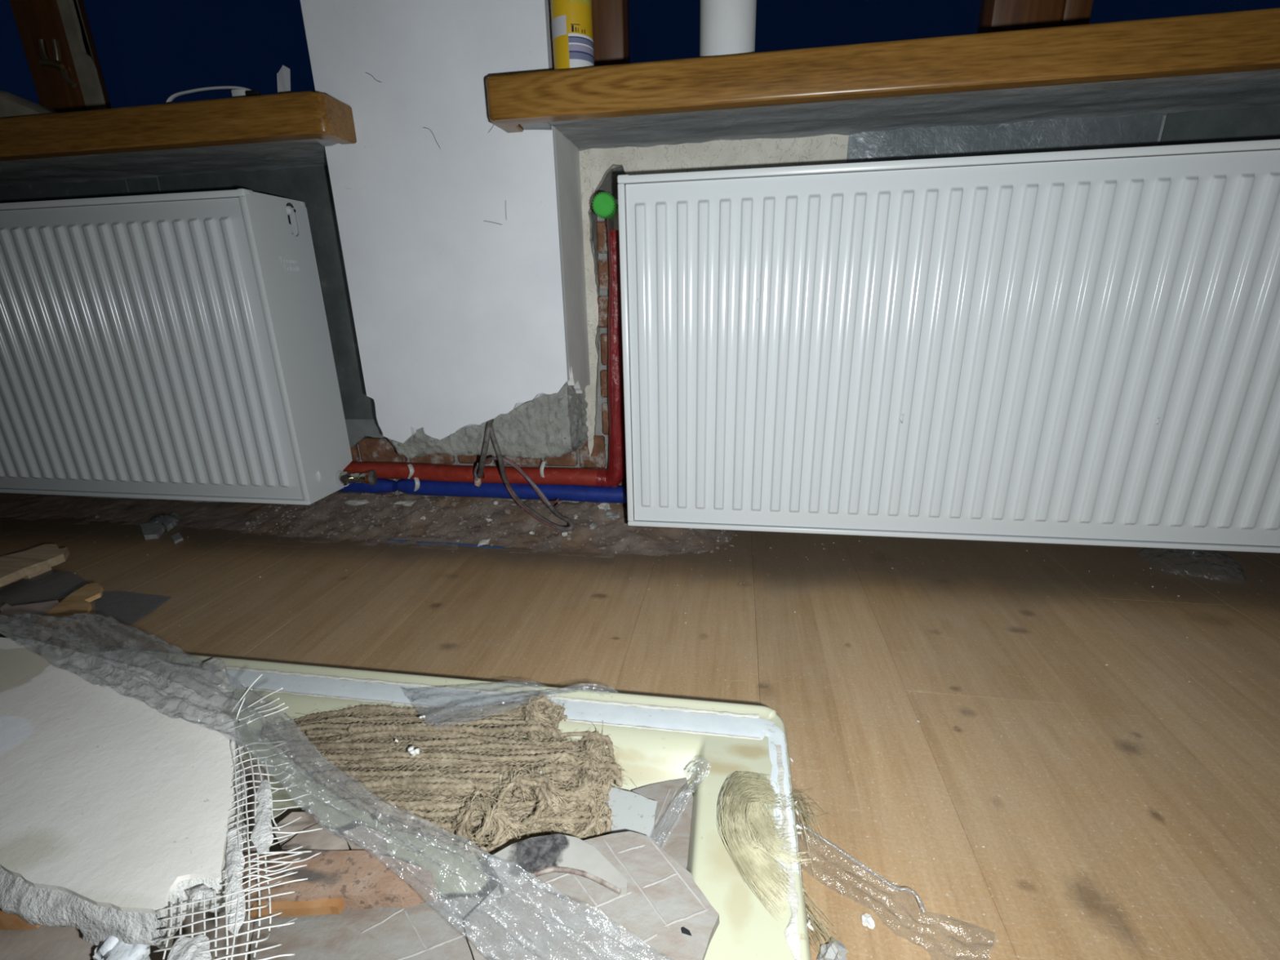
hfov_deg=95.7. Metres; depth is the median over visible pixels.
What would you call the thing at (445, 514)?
chip
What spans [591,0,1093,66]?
window
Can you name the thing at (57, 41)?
window
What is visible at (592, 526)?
pebble
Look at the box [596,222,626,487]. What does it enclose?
riser pipe
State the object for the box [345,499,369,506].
chip
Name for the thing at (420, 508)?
crumbs
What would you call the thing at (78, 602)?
board
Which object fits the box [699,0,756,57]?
paper roll
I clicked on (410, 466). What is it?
cable tie
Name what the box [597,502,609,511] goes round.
chip
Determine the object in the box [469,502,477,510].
chunk
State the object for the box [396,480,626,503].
pipe
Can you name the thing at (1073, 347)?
radiator
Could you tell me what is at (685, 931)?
hole
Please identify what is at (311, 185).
sheet
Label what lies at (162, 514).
clump
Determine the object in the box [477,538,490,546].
chip
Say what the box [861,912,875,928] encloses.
chip
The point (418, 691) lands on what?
plastic film
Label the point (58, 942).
board
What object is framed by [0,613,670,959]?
plastic film
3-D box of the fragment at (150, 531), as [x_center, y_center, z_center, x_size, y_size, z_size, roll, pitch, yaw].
[-1.143,0.118,1.361,0.116,0.012,0.041,16,25,42]
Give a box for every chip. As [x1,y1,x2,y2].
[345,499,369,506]
[394,500,413,506]
[441,512,448,517]
[449,502,457,506]
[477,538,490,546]
[503,507,511,513]
[561,531,568,536]
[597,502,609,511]
[604,511,619,519]
[817,937,848,959]
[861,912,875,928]
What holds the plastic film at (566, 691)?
on the shower tray
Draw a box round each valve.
[336,470,377,486]
[591,191,618,231]
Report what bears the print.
on the spray can
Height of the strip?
0.004 m
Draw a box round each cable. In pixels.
[164,85,260,103]
[473,418,573,531]
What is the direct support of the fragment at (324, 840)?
in the shower tray
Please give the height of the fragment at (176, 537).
0.006 m
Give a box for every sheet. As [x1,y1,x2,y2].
[0,178,128,203]
[0,569,90,612]
[94,591,162,623]
[125,177,159,195]
[157,165,377,419]
[846,112,1164,163]
[1160,105,1279,145]
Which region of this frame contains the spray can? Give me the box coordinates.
[550,0,594,70]
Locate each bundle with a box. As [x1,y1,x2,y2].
[0,89,57,118]
[257,691,637,875]
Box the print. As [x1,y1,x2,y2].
[568,0,591,8]
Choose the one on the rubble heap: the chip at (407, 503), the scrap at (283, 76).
the chip at (407, 503)
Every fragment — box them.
[139,521,164,539]
[162,511,179,532]
[170,532,182,543]
[272,809,319,850]
[281,822,349,850]
[342,824,388,854]
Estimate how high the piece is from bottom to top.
0.015 m
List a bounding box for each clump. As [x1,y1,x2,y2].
[147,514,181,524]
[1139,547,1244,578]
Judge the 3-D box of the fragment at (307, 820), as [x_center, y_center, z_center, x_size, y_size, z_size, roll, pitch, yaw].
[-0.311,0.319,0.527,0.035,0.022,0.028,-16,23,-38]
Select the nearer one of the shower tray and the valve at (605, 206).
the shower tray
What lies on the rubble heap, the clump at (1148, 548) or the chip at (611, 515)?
the chip at (611, 515)
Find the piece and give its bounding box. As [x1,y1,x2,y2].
[241,849,439,918]
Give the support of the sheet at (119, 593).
on the floor
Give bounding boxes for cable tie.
[407,464,413,479]
[413,477,419,490]
[539,461,545,477]
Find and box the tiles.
[249,777,719,959]
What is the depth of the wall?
1.05 m
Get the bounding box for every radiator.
[0,188,352,505]
[617,138,1279,553]
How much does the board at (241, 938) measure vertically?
0.021 m
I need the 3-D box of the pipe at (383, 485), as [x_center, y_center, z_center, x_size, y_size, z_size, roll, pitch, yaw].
[-1.223,-0.006,1.470,1.312,0.042,0.041,2,18,9]
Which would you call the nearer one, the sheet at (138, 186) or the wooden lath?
the wooden lath
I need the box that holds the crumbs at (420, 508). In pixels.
[239,493,777,558]
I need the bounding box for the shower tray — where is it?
[102,648,813,959]
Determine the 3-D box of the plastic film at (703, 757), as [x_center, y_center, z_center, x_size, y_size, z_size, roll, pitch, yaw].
[0.038,0.298,0.541,0.020,0.029,0.089,12,22,35]
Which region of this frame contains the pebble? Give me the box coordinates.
[589,522,595,529]
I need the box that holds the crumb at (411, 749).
[407,745,420,755]
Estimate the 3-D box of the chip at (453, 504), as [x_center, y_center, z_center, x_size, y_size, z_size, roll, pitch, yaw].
[-0.437,0.057,1.357,0.014,0.014,0.016,2,18,9]
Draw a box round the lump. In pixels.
[201,657,229,683]
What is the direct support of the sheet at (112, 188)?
attached to the wall
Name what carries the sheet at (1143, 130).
attached to the wall
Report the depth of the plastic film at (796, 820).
0.52 m
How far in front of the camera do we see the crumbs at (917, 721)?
0.97 m
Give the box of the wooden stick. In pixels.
[0,906,39,931]
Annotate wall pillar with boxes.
[300,0,590,458]
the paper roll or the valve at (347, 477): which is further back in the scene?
the valve at (347, 477)
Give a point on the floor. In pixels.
(1128, 807)
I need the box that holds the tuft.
[718,772,841,959]
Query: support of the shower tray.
on the floor
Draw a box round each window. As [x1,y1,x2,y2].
[8,0,111,112]
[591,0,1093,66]
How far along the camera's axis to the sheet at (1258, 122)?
0.94 m
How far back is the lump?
0.71 m
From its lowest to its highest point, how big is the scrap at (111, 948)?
0.041 m
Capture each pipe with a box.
[335,478,397,493]
[342,461,618,488]
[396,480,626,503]
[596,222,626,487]
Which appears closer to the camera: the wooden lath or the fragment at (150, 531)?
the wooden lath
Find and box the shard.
[488,833,627,895]
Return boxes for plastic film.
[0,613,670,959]
[404,680,546,724]
[425,682,619,727]
[650,756,709,846]
[795,819,992,949]
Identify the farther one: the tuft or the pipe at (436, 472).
the pipe at (436, 472)
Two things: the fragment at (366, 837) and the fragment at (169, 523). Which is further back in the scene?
the fragment at (169, 523)
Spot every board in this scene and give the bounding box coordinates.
[0,582,103,642]
[0,925,98,959]
[58,761,268,959]
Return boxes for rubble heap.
[0,492,734,557]
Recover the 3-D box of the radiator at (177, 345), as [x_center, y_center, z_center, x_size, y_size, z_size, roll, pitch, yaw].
[-1.481,-0.288,1.340,1.628,0.607,0.198,2,18,9]
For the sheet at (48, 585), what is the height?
0.002 m
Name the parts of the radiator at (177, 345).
panel, panel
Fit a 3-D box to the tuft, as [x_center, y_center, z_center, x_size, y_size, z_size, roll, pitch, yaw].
[0.124,0.318,0.524,0.106,0.070,0.186,3,19,14]
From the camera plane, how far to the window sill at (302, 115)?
0.96 m
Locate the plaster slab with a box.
[0,637,323,959]
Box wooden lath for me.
[0,543,69,586]
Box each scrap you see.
[93,937,151,959]
[276,65,290,93]
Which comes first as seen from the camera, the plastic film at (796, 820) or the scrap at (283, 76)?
the plastic film at (796, 820)
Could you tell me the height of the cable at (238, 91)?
0.041 m
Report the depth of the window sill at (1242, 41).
0.78 m
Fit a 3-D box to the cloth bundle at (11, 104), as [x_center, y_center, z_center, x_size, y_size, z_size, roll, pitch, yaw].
[-1.280,-0.691,1.101,0.475,0.066,0.084,2,18,9]
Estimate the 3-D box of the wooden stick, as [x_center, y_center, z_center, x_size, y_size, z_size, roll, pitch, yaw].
[-0.453,0.303,0.402,0.081,0.013,0.012,-1,18,1]
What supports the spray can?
on the window sill at (1242, 41)
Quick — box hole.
[680,926,691,935]
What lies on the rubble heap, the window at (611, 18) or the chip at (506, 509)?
the chip at (506, 509)
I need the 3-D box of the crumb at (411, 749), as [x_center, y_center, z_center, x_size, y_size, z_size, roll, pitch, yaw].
[-0.222,0.266,0.567,0.012,0.008,0.010,2,18,9]
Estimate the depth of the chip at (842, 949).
0.46 m
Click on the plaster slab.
(124, 820)
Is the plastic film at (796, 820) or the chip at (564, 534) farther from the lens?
the chip at (564, 534)
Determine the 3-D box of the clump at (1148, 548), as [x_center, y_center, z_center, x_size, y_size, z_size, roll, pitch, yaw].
[1.041,0.144,1.093,0.151,0.032,0.133,9,21,30]
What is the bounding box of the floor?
[0,516,1279,959]
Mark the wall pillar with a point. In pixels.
(461, 236)
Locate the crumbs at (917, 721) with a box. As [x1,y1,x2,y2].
[8,540,1261,925]
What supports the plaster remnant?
in the shower tray
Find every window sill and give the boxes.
[0,91,356,160]
[485,7,1279,133]
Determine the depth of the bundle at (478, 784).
0.57 m
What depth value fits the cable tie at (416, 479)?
1.33 m
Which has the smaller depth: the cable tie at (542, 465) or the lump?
the lump
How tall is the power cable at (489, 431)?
0.238 m
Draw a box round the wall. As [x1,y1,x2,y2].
[0,69,1279,503]
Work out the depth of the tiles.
0.43 m
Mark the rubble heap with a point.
(231, 516)
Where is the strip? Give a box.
[386,539,504,548]
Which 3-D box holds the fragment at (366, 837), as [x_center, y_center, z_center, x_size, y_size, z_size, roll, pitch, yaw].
[-0.242,0.320,0.507,0.041,0.018,0.025,2,18,9]
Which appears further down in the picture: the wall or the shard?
the shard

